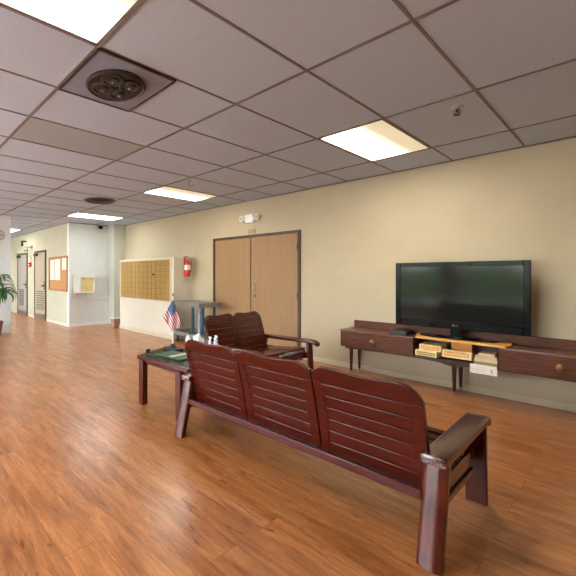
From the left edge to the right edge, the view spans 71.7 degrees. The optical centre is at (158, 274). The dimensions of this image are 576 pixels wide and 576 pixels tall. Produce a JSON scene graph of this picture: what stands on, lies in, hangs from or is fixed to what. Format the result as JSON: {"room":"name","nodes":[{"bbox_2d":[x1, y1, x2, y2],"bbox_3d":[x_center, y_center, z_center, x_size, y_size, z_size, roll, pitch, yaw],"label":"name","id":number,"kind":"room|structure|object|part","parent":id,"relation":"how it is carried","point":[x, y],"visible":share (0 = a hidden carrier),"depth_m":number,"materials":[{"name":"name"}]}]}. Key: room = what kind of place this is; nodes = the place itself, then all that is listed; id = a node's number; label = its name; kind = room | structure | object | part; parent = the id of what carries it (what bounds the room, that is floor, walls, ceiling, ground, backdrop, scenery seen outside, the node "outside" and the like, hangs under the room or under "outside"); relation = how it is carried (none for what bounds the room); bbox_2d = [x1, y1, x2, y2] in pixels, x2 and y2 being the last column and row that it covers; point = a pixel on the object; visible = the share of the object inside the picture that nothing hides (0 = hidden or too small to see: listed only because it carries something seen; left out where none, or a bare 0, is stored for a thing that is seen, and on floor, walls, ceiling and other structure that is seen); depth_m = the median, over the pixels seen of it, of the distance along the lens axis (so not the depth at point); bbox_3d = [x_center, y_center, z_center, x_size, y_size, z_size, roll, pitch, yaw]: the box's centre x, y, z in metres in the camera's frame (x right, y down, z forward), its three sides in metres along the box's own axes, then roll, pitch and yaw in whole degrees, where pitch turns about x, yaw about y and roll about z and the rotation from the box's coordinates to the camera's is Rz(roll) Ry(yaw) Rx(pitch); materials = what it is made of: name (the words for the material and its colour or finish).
{"room":"care facility","nodes":[
{"label":"care facility","id":0,"kind":"room"},
{"bbox_2d":[0,215,10,330],"bbox_3d":[-5.842,-0.005,6.773,5.990,2.700,0.200,0,0,-38],"label":"wall","id":1,"kind":"structure","parent":0,"point":[5,221],"depth_m":8.46,"materials":[{"name":"white paint"}]},
{"bbox_2d":[0,230,4,239],"bbox_3d":[-3.598,-0.900,8.350,0.244,0.244,0.034,0,0,-38],"label":"wall clock","id":2,"kind":"object","parent":1,"relation":"attached to","point":[2,234],"visible":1,"depth_m":8.38,"materials":[{"name":"beige plastic"}]},
{"bbox_2d":[1,330,10,333],"bbox_3d":[-5.777,1.310,6.688,5.990,0.070,0.014,0,0,-38],"label":"baseboard","id":3,"kind":"structure","parent":1,"relation":"attached to","point":[5,331],"depth_m":8.44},
{"bbox_2d":[11,223,66,323],"bbox_3d":[-4.018,-0.005,11.826,0.120,2.700,5.550,0,0,-38],"label":"wall","id":4,"kind":"structure","parent":0,"point":[53,240],"depth_m":10.73,"materials":[{"name":"beige paint"}]},
{"bbox_2d":[16,253,27,315],"bbox_3d":[-4.615,0.310,12.433,0.084,2.070,1.040,0,0,-38],"label":"door","id":5,"kind":"structure","parent":4,"relation":"in","point":[22,258],"depth_m":12.42,"materials":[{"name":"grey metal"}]},
{"bbox_2d":[19,289,23,304],"bbox_3d":[-4.654,0.755,12.516,0.005,0.540,0.500,0,0,-38],"label":"grille","id":6,"kind":"object","parent":5,"relation":"attached to","point":[21,291],"depth_m":12.48,"materials":[{"name":"grey metal"}]},
{"bbox_3d":[-4.598,1.260,12.446,0.004,0.150,0.920,0,0,-38],"label":"kick plate","id":7,"kind":"part","parent":5,"relation":"part of","materials":[{"name":"metal"}]},
{"bbox_2d":[33,250,45,320],"bbox_3d":[-3.588,0.310,11.097,0.084,2.070,0.970,0,0,-38],"label":"door","id":8,"kind":"structure","parent":4,"relation":"in","point":[39,256],"depth_m":11.07,"materials":[{"name":"beige wood"}]},
{"bbox_3d":[-3.571,1.260,11.110,0.004,0.150,0.850,0,0,-38],"label":"kick plate","id":9,"kind":"part","parent":8,"relation":"part of","materials":[{"name":"metal"}]},
{"bbox_2d":[46,319,68,326],"bbox_3d":[-2.780,1.310,10.104,0.014,0.070,1.550,0,0,-38],"label":"baseboard","id":10,"kind":"structure","parent":4,"relation":"attached to","point":[48,320],"depth_m":10.05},
{"bbox_2d":[49,256,67,291],"bbox_3d":[-2.743,-0.028,10.044,0.027,0.935,1.270,0,0,-38],"label":"bulletin board","id":11,"kind":"object","parent":4,"relation":"attached to","point":[62,284],"visible":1,"depth_m":9.89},
{"bbox_2d":[50,260,53,279],"bbox_3d":[-2.975,-0.135,10.344,0.003,0.560,0.310,0,0,-38],"label":"notice sheet","id":12,"kind":"object","parent":11,"relation":"attached to","point":[51,261],"visible":1,"depth_m":10.36,"materials":[{"name":"white paper"}]},
{"bbox_2d":[55,259,59,279],"bbox_3d":[-2.750,-0.140,10.051,0.003,0.570,0.350,0,0,-38],"label":"notice sheet","id":13,"kind":"object","parent":11,"relation":"attached to","point":[57,261],"visible":1,"depth_m":10.05,"materials":[{"name":"white paper"}]},
{"bbox_2d":[62,258,65,269],"bbox_3d":[-2.476,-0.285,9.694,0.003,0.300,0.270,0,0,-38],"label":"notice sheet","id":14,"kind":"object","parent":11,"relation":"attached to","point":[63,259],"visible":1,"depth_m":9.70,"materials":[{"name":"beige paper"}]},
{"bbox_2d":[11,222,107,237],"bbox_3d":[-3.446,-1.345,12.178,1.497,0.020,5.690,0,0,-38],"label":"trim","id":15,"kind":"structure","parent":4,"relation":"attached to","point":[66,222],"depth_m":10.09,"materials":[{"name":"metal"}]},
{"bbox_2d":[67,223,107,323],"bbox_3d":[-1.753,-0.005,9.991,1.477,2.700,0.120,0,0,-38],"label":"wall","id":16,"kind":"structure","parent":0,"point":[87,245],"depth_m":9.81,"materials":[{"name":"white paint"}]},
{"bbox_2d":[73,275,94,293],"bbox_3d":[-1.928,0.255,9.532,0.440,0.490,0.393,0,0,-38],"label":"display case","id":17,"kind":"object","parent":16,"relation":"attached to","point":[82,284],"visible":1,"depth_m":9.40,"materials":[{"name":"wood"}]},
{"bbox_3d":[-2.098,0.237,9.410,0.020,0.455,0.379,0,0,-38],"label":"panel","id":18,"kind":"part","parent":17,"relation":"part of","materials":[{"name":"white wood"}]},
{"bbox_3d":[-1.812,0.237,9.382,0.440,0.455,0.014,0,0,-38],"label":"door frame","id":19,"kind":"part","parent":17,"relation":"part of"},
{"bbox_2d":[69,321,107,326],"bbox_3d":[-1.845,1.310,9.835,1.140,0.070,0.014,0,0,-38],"label":"baseboard","id":20,"kind":"structure","parent":16,"relation":"attached to","point":[102,322],"depth_m":9.81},
{"bbox_2d":[108,224,124,323],"bbox_3d":[-1.164,-0.005,10.160,0.337,2.700,0.330,0,0,-38],"label":"wall","id":21,"kind":"structure","parent":0,"point":[116,233],"depth_m":10.03,"materials":[{"name":"beige paint"}]},
{"bbox_2d":[0,312,575,575],"bbox_3d":[-3.041,1.385,5.546,9.137,0.080,16.700,0,0,-38],"label":"floor","id":22,"kind":"structure","parent":0,"point":[95,480],"depth_m":2.33,"materials":[{"name":"wood"}]},
{"bbox_2d":[0,274,17,335],"bbox_3d":[-3.411,0.658,7.852,0.859,1.374,0.748,0,0,-38],"label":"potted plant","id":23,"kind":"object","parent":22,"relation":"on","point":[3,291],"visible":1,"depth_m":7.93,"materials":[{"name":"green plant"}]},
{"bbox_3d":[-3.546,1.177,7.995,0.356,0.335,0.356,0,0,-38],"label":"pot","id":24,"kind":"part","parent":23,"relation":"part of","materials":[{"name":"ceramic"}]},
{"bbox_2d":[110,317,119,326],"bbox_3d":[-1.088,1.228,9.531,0.250,0.235,0.180,0,0,-38],"label":"box","id":25,"kind":"object","parent":22,"relation":"on","point":[115,322],"visible":0.8,"depth_m":9.46,"materials":[{"name":"brown cardboard"}]},
{"bbox_2d":[119,257,192,339],"bbox_3d":[-0.121,0.485,8.615,0.565,1.720,2.110,0,0,-38],"label":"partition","id":26,"kind":"object","parent":22,"relation":"on","point":[147,285],"visible":0.98,"depth_m":8.16,"materials":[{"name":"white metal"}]},
{"bbox_3d":[-0.345,0.120,8.469,0.006,0.870,1.930,0,0,-38],"label":"mailbox frame","id":27,"kind":"part","parent":26,"relation":"part of","materials":[{"name":"metal"}]},
{"bbox_3d":[-0.205,-0.129,8.272,0.013,0.114,0.151,0,0,-38],"label":"mailbox door","id":28,"kind":"part","parent":26,"relation":"part of","materials":[{"name":"gold metal"}]},
{"bbox_3d":[0.089,-0.253,7.889,0.013,0.114,0.151,0,0,-38],"label":"mailbox door","id":29,"kind":"part","parent":26,"relation":"part of","materials":[{"name":"gold metal"}]},
{"bbox_3d":[0.089,0.369,7.889,0.013,0.114,0.151,0,0,-38],"label":"mailbox door","id":30,"kind":"part","parent":26,"relation":"part of","materials":[{"name":"gold metal"}]},
{"bbox_2d":[183,256,191,275],"bbox_3d":[0.603,-0.177,7.736,0.165,0.415,0.155,0,0,20],"label":"fire extinguisher","id":31,"kind":"object","parent":26,"relation":"attached to","point":[187,270],"visible":1,"depth_m":7.70,"materials":[{"name":"metal"}]},
{"bbox_2d":[137,348,189,420],"bbox_3d":[0.224,1.091,3.798,0.873,0.507,0.766,0,0,37],"label":"table","id":32,"kind":"object","parent":22,"relation":"on","point":[181,367],"visible":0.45,"depth_m":3.71,"materials":[{"name":"brown wood"}]},
{"bbox_3d":[-0.159,1.113,3.850,0.070,0.463,0.070,0,0,-38],"label":"leg","id":33,"kind":"part","parent":32,"relation":"part of","materials":[{"name":"brown wood"}]},
{"bbox_2d":[145,349,158,357],"bbox_3d":[-0.046,0.812,3.827,0.068,0.050,0.225,0,0,-38],"label":"bookend","id":34,"kind":"object","parent":32,"relation":"on","point":[148,351],"visible":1,"depth_m":3.90,"materials":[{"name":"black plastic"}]},
{"bbox_2d":[155,350,186,360],"bbox_3d":[0.182,0.831,3.818,0.260,0.012,0.370,0,0,-42],"label":"folder","id":35,"kind":"object","parent":32,"relation":"on","point":[176,355],"visible":0.76,"depth_m":3.80,"materials":[{"name":"green paper"}]},
{"bbox_2d":[163,294,182,351],"bbox_3d":[0.172,0.522,4.124,0.176,0.630,0.230,0,0,-38],"label":"desk flag","id":36,"kind":"object","parent":32,"relation":"on","point":[171,316],"visible":1,"depth_m":4.11,"materials":[{"name":"multicoloured fabric"}]},
{"bbox_3d":[0.201,1.113,3.390,0.070,0.463,0.070,0,0,-38],"label":"leg","id":37,"kind":"part","parent":32,"relation":"part of","materials":[{"name":"brown wood"}]},
{"bbox_2d":[193,333,204,342],"bbox_3d":[0.436,0.735,4.012,0.119,0.205,0.172,0,0,-38],"label":"plastic bag","id":38,"kind":"object","parent":32,"relation":"on","point":[197,337],"visible":0.41,"depth_m":3.97,"materials":[{"name":"white plastic"}]},
{"bbox_2d":[174,300,220,340],"bbox_3d":[0.737,0.935,7.231,0.510,0.819,0.922,0,0,-30],"label":"utility cart","id":39,"kind":"object","parent":22,"relation":"on","point":[199,304],"visible":0.58,"depth_m":7.24,"materials":[{"name":"grey paint"}]},
{"bbox_2d":[174,328,206,339],"bbox_3d":[0.739,1.157,7.227,0.480,0.075,0.880,0,0,-30],"label":"tray","id":40,"kind":"object","parent":39,"relation":"on","point":[183,332],"depth_m":7.39,"materials":[{"name":"grey paint"}]},
{"bbox_2d":[174,300,220,307],"bbox_3d":[0.739,0.568,7.227,0.510,0.085,0.880,0,0,-30],"label":"shelf","id":41,"kind":"object","parent":39,"relation":"attached to","point":[188,303],"depth_m":6.98,"materials":[{"name":"grey paint"}]},
{"bbox_3d":[0.852,0.895,7.383,0.050,0.570,0.160,0,0,-30],"label":"panel","id":42,"kind":"part","parent":39,"relation":"part of","materials":[{"name":"teal paint"}]},
{"bbox_2d":[204,311,319,368],"bbox_3d":[1.272,0.933,4.696,1.292,0.823,0.937,0,0,-38],"label":"settee","id":43,"kind":"object","parent":22,"relation":"on","point":[257,343],"visible":0.7,"depth_m":4.89,"materials":[{"name":"brown wood"}]},
{"bbox_3d":[0.834,0.792,4.804,0.557,0.541,0.174,0,0,-38],"label":"backrest","id":44,"kind":"part","parent":43,"relation":"part of","materials":[{"name":"brown wood"}]},
{"bbox_3d":[0.829,0.873,4.302,0.110,0.077,0.852,0,0,-38],"label":"armrest","id":45,"kind":"part","parent":43,"relation":"part of","materials":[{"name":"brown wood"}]},
{"bbox_3d":[1.280,0.792,5.147,0.557,0.541,0.174,0,0,-38],"label":"backrest","id":46,"kind":"part","parent":43,"relation":"part of","materials":[{"name":"brown wood"}]},
{"bbox_3d":[1.274,1.001,4.693,1.186,0.107,0.590,0,0,-38],"label":"seat","id":47,"kind":"part","parent":43,"relation":"part of","materials":[{"name":"brown wood"}]},
{"bbox_3d":[1.766,0.873,5.022,0.110,0.077,0.852,0,0,-38],"label":"armrest","id":48,"kind":"part","parent":43,"relation":"part of","materials":[{"name":"brown wood"}]},
{"bbox_3d":[1.461,1.038,4.449,1.186,0.075,0.035,0,0,-38],"label":"rail","id":49,"kind":"part","parent":43,"relation":"part of","materials":[{"name":"brown wood"}]},
{"bbox_3d":[1.964,1.109,4.768,0.100,0.472,0.076,0,0,-38],"label":"leg","id":50,"kind":"part","parent":43,"relation":"part of","materials":[{"name":"brown wood"}]},
{"bbox_2d":[175,339,490,575],"bbox_3d":[1.058,0.933,2.655,0.937,0.823,1.855,0,0,-38],"label":"settee","id":51,"kind":"object","parent":22,"relation":"on","point":[375,429],"visible":1,"depth_m":2.10,"materials":[{"name":"brown wood"}]},
{"bbox_3d":[0.217,1.114,3.111,0.160,0.462,0.100,0,0,-38],"label":"leg","id":52,"kind":"part","parent":51,"relation":"part of","materials":[{"name":"brown wood"}]},
{"bbox_3d":[0.560,0.873,3.372,0.852,0.077,0.110,0,0,-38],"label":"armrest","id":53,"kind":"part","parent":51,"relation":"part of","materials":[{"name":"brown wood"}]},
{"bbox_3d":[0.435,0.792,2.886,0.174,0.541,0.557,0,0,-38],"label":"backrest","id":54,"kind":"part","parent":51,"relation":"part of","materials":[{"name":"brown wood"}]},
{"bbox_3d":[0.778,0.792,2.439,0.174,0.541,0.557,0,0,-38],"label":"backrest","id":55,"kind":"part","parent":51,"relation":"part of","materials":[{"name":"brown wood"}]},
{"bbox_3d":[0.763,1.052,2.428,0.044,0.050,1.657,0,0,-38],"label":"rail","id":56,"kind":"part","parent":51,"relation":"part of","materials":[{"name":"brown wood"}]},
{"bbox_3d":[1.121,0.792,1.993,0.174,0.541,0.557,0,0,-38],"label":"backrest","id":57,"kind":"part","parent":51,"relation":"part of","materials":[{"name":"brown wood"}]},
{"bbox_3d":[1.061,1.001,2.657,0.590,0.107,1.749,0,0,-38],"label":"seat","id":58,"kind":"part","parent":51,"relation":"part of","materials":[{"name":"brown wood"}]},
{"bbox_3d":[1.283,1.114,1.724,0.160,0.462,0.100,0,0,-38],"label":"leg","id":59,"kind":"part","parent":51,"relation":"part of","materials":[{"name":"brown wood"}]},
{"bbox_3d":[1.623,0.873,1.989,0.852,0.077,0.110,0,0,-38],"label":"armrest","id":60,"kind":"part","parent":51,"relation":"part of","materials":[{"name":"brown wood"}]},
{"bbox_3d":[1.305,1.038,2.844,0.035,0.075,1.749,0,0,-38],"label":"rail","id":61,"kind":"part","parent":51,"relation":"part of","materials":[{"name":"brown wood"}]},
{"bbox_3d":[1.880,1.109,2.183,0.076,0.472,0.100,0,0,-38],"label":"leg","id":62,"kind":"part","parent":51,"relation":"part of","materials":[{"name":"brown wood"}]},
{"bbox_2d":[340,320,575,395],"bbox_3d":[3.373,0.993,4.168,0.402,0.705,2.490,0,0,-38],"label":"media console","id":63,"kind":"object","parent":22,"relation":"on","point":[552,358],"visible":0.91,"depth_m":4.09,"materials":[{"name":"brown wood"}]},
{"bbox_3d":[2.607,1.142,4.993,0.048,0.305,0.048,0,0,-38],"label":"leg","id":64,"kind":"part","parent":63,"relation":"part of","materials":[{"name":"brown wood"}]},
{"bbox_3d":[2.794,1.142,5.136,0.048,0.306,0.048,0,0,-38],"label":"leg","id":65,"kind":"part","parent":63,"relation":"part of","materials":[{"name":"brown wood"}]},
{"bbox_3d":[2.758,0.865,4.715,0.020,0.205,0.857,0,0,-38],"label":"drawer","id":66,"kind":"part","parent":63,"relation":"part of","materials":[{"name":"brown wood"}]},
{"bbox_2d":[390,328,413,335],"bbox_3d":[3.052,0.716,4.628,0.240,0.052,0.180,0,0,-38],"label":"cable box","id":67,"kind":"object","parent":63,"relation":"on","point":[398,331],"visible":1,"depth_m":4.57,"materials":[{"name":"black plastic"}]},
{"bbox_2d":[415,348,441,357],"bbox_3d":[3.204,0.916,4.362,0.266,0.066,0.216,0,0,-38],"label":"game box","id":68,"kind":"object","parent":63,"relation":"on","point":[417,351],"visible":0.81,"depth_m":4.28,"materials":[{"name":"beige cardboard"}]},
{"bbox_2d":[417,351,434,356],"bbox_3d":[3.100,0.916,4.285,0.002,0.037,0.178,0,0,-37],"label":"print","id":69,"kind":"object","parent":68,"relation":"on","point":[421,353],"depth_m":4.28},
{"bbox_2d":[419,341,446,352],"bbox_3d":[3.223,0.846,4.334,0.254,0.072,0.218,0,0,-38],"label":"game box","id":70,"kind":"object","parent":68,"relation":"on","point":[427,346],"visible":0.98,"depth_m":4.28,"materials":[{"name":"beige cardboard"}]},
{"bbox_2d":[421,345,438,350],"bbox_3d":[3.128,0.846,4.257,0.002,0.040,0.176,0,0,-40],"label":"print","id":71,"kind":"object","parent":70,"relation":"on","point":[423,347],"depth_m":4.25},
{"bbox_3d":[3.290,1.142,4.105,0.048,0.305,0.048,0,0,-38],"label":"leg","id":72,"kind":"part","parent":63,"relation":"part of","materials":[{"name":"brown wood"}]},
{"bbox_2d":[414,355,498,369],"bbox_3d":[3.391,0.962,4.183,0.355,0.023,0.750,0,0,-38],"label":"shelf","id":73,"kind":"object","parent":63,"relation":"attached to","point":[451,361],"depth_m":4.14,"materials":[{"name":"brown wood"}]},
{"bbox_2d":[442,349,474,361],"bbox_3d":[3.333,0.894,4.110,0.121,0.108,0.265,0,0,-36],"label":"game box","id":74,"kind":"object","parent":63,"relation":"on","point":[468,356],"visible":0.98,"depth_m":4.07,"materials":[{"name":"beige cardboard"}]},
{"bbox_2d":[444,351,468,358],"bbox_3d":[3.291,0.882,4.079,0.013,0.048,0.223,0,0,-36],"label":"print","id":75,"kind":"object","parent":74,"relation":"attached to","point":[450,354],"depth_m":4.07},
{"bbox_2d":[451,342,475,354],"bbox_3d":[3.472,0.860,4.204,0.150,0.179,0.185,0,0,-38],"label":"game box","id":76,"kind":"object","parent":74,"relation":"on","point":[454,346],"visible":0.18,"depth_m":4.15,"materials":[{"name":"brown cardboard"}]},
{"bbox_3d":[3.476,1.142,4.248,0.048,0.306,0.048,0,0,-38],"label":"leg","id":77,"kind":"part","parent":63,"relation":"part of","materials":[{"name":"brown wood"}]},
{"bbox_3d":[3.527,0.855,4.287,0.012,0.190,0.750,0,0,-38],"label":"panel","id":78,"kind":"part","parent":63,"relation":"part of","materials":[{"name":"brown wood"}]},
{"bbox_2d":[415,332,511,348],"bbox_3d":[3.369,0.732,4.159,0.360,0.020,0.909,0,0,-38],"label":"plywood board","id":79,"kind":"object","parent":63,"relation":"on","point":[500,344],"visible":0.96,"depth_m":3.93,"materials":[{"name":"brown wood"}]},
{"bbox_2d":[396,260,530,342],"bbox_3d":[3.373,0.287,4.186,0.240,0.869,1.208,0,0,-38],"label":"television","id":80,"kind":"object","parent":79,"relation":"on","point":[481,296],"visible":1,"depth_m":4.10,"materials":[{"name":"black plastic"}]},
{"bbox_2d":[354,320,575,350],"bbox_3d":[3.523,0.692,4.284,0.022,0.103,2.420,0,0,-38],"label":"backsplash","id":81,"kind":"structure","parent":63,"relation":"attached to","point":[552,343],"depth_m":4.07,"materials":[{"name":"brown wood"}]},
{"bbox_2d":[470,363,496,376],"bbox_3d":[3.394,0.993,3.859,0.008,0.096,0.217,0,0,-38],"label":"paper notice","id":82,"kind":"object","parent":63,"relation":"attached to","point":[474,368],"visible":1,"depth_m":3.85,"materials":[{"name":"white paper"}]},
{"bbox_2d":[474,361,498,366],"bbox_3d":[3.518,0.935,3.940,0.240,0.028,0.190,0,0,-38],"label":"paperback","id":83,"kind":"object","parent":63,"relation":"on","point":[475,362],"visible":0.47,"depth_m":3.86,"materials":[{"name":"beige paper"}]},
{"bbox_2d":[474,358,498,363],"bbox_3d":[3.511,0.903,3.936,0.220,0.033,0.192,0,0,-38],"label":"paperback","id":84,"kind":"object","parent":83,"relation":"on","point":[475,359],"visible":0.51,"depth_m":3.86,"materials":[{"name":"beige paper"}]},
{"bbox_2d":[475,354,498,360],"bbox_3d":[3.519,0.871,3.931,0.233,0.030,0.179,0,0,-38],"label":"paperback","id":85,"kind":"object","parent":84,"relation":"on","point":[496,358],"visible":0.5,"depth_m":3.86,"materials":[{"name":"beige paper"}]},
{"bbox_2d":[479,351,497,356],"bbox_3d":[3.509,0.842,3.926,0.194,0.027,0.136,0,0,-38],"label":"paperback","id":86,"kind":"object","parent":85,"relation":"on","point":[482,353],"visible":1,"depth_m":3.88,"materials":[{"name":"beige paper"}]},
{"bbox_3d":[3.742,0.865,3.434,0.020,0.205,0.857,0,0,-38],"label":"drawer","id":87,"kind":"part","parent":63,"relation":"part of","materials":[{"name":"brown wood"}]},
{"bbox_3d":[3.720,0.863,3.416,0.037,0.068,0.068,0,0,-38],"label":"knob","id":88,"kind":"part","parent":63,"relation":"part of","materials":[{"name":"gold metal"}]},
{"bbox_2d":[0,0,575,236],"bbox_3d":[-2.819,-1.370,5.580,9.530,0.030,16.917,0,0,-38],"label":"ceiling","id":89,"kind":"structure","parent":0,"point":[490,42],"depth_m":2.79,"materials":[{"name":"tile"}]},
{"bbox_2d":[0,0,139,44],"bbox_3d":[-0.655,-1.368,1.575,1.200,0.034,0.590,0,0,-38],"label":"recessed light","id":90,"kind":"object","parent":89,"relation":"in","point":[91,21],"visible":1,"depth_m":1.91,"materials":[{"name":"plastic"}]},
{"bbox_2d":[69,213,120,220],"bbox_3d":[-1.470,-1.368,8.642,1.200,0.034,0.590,0,0,-38],"label":"recessed light","id":91,"kind":"object","parent":89,"relation":"in","point":[81,215],"visible":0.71,"depth_m":8.57,"materials":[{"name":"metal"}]},
{"bbox_2d":[83,197,115,203],"bbox_3d":[-1.067,-1.333,6.722,0.600,0.044,0.600,0,0,-38],"label":"ceiling vent","id":92,"kind":"object","parent":89,"relation":"in","point":[94,200],"visible":1,"depth_m":6.63,"materials":[{"name":"brown metal"}]},
{"bbox_2d":[58,48,175,111],"bbox_3d":[-0.302,-1.329,2.616,0.610,0.052,0.610,0,0,-38],"label":"ceiling vent","id":93,"kind":"object","parent":89,"relation":"in","point":[105,77],"visible":1,"depth_m":2.55,"materials":[{"name":"black plastic"}]},
{"bbox_2d":[85,69,145,101],"bbox_3d":[-0.302,-1.323,2.616,0.424,0.040,0.424,0,0,-38],"label":"grille","id":94,"kind":"object","parent":93,"relation":"attached to","point":[113,85],"depth_m":2.57,"materials":[{"name":"black plastic"}]},
{"bbox_2d":[144,186,217,201],"bbox_3d":[0.388,-1.368,6.223,1.200,0.034,0.590,0,0,-38],"label":"recessed light","id":95,"kind":"object","parent":89,"relation":"in","point":[165,191],"visible":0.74,"depth_m":6.22,"materials":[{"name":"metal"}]},
{"bbox_2d":[0,0,575,236],"bbox_3d":[-3.071,-1.353,5.585,8.937,0.008,16.600,0,0,-38],"label":"ceiling grid","id":96,"kind":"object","parent":89,"relation":"attached to","point":[398,4],"depth_m":3.00,"materials":[{"name":"metal"}]},
{"bbox_2d":[320,119,429,160],"bbox_3d":[2.247,-1.368,3.805,1.200,0.034,0.590,0,0,-38],"label":"recessed light","id":97,"kind":"object","parent":89,"relation":"in","point":[377,140],"visible":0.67,"depth_m":3.75,"materials":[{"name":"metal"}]},
{"bbox_2d":[450,104,463,115],"bbox_3d":[2.412,-1.321,2.982,0.090,0.067,0.090,0,0,-38],"label":"sprinkler head","id":98,"kind":"object","parent":89,"relation":"attached to","point":[456,107],"visible":1,"depth_m":2.97},
{"bbox_2d":[125,137,575,404],"bbox_3d":[2.247,-0.005,6.097,0.120,2.700,11.130,0,0,-38],"label":"wall","id":99,"kind":"structure","parent":0,"point":[516,204],"depth_m":4.73,"materials":[{"name":"beige paint"}]},
{"bbox_2d":[239,214,258,223],"bbox_3d":[1.647,-1.018,6.684,0.116,0.155,0.428,0,0,-38],"label":"emergency light","id":100,"kind":"object","parent":99,"relation":"attached to","point":[250,218],"visible":1,"depth_m":6.66,"materials":[{"name":"white plastic"}]},
{"bbox_2d":[213,230,300,346],"bbox_3d":[1.718,0.310,6.712,0.171,2.070,1.920,0,0,-38],"label":"door","id":101,"kind":"structure","parent":99,"relation":"in","point":[260,273],"depth_m":6.50,"materials":[{"name":"brown wood"}]},
{"bbox_2d":[124,136,575,225],"bbox_3d":[2.191,-1.349,6.054,0.022,0.012,10.930,0,0,-38],"label":"trim","id":102,"kind":"structure","parent":99,"relation":"attached to","point":[571,136],"depth_m":4.79,"materials":[{"name":"metal"}]},
{"bbox_2d":[303,356,575,411],"bbox_3d":[3.911,1.310,3.822,0.014,0.070,5.295,0,0,-38],"label":"baseboard","id":103,"kind":"structure","parent":99,"relation":"attached to","point":[532,400],"depth_m":4.28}
]}

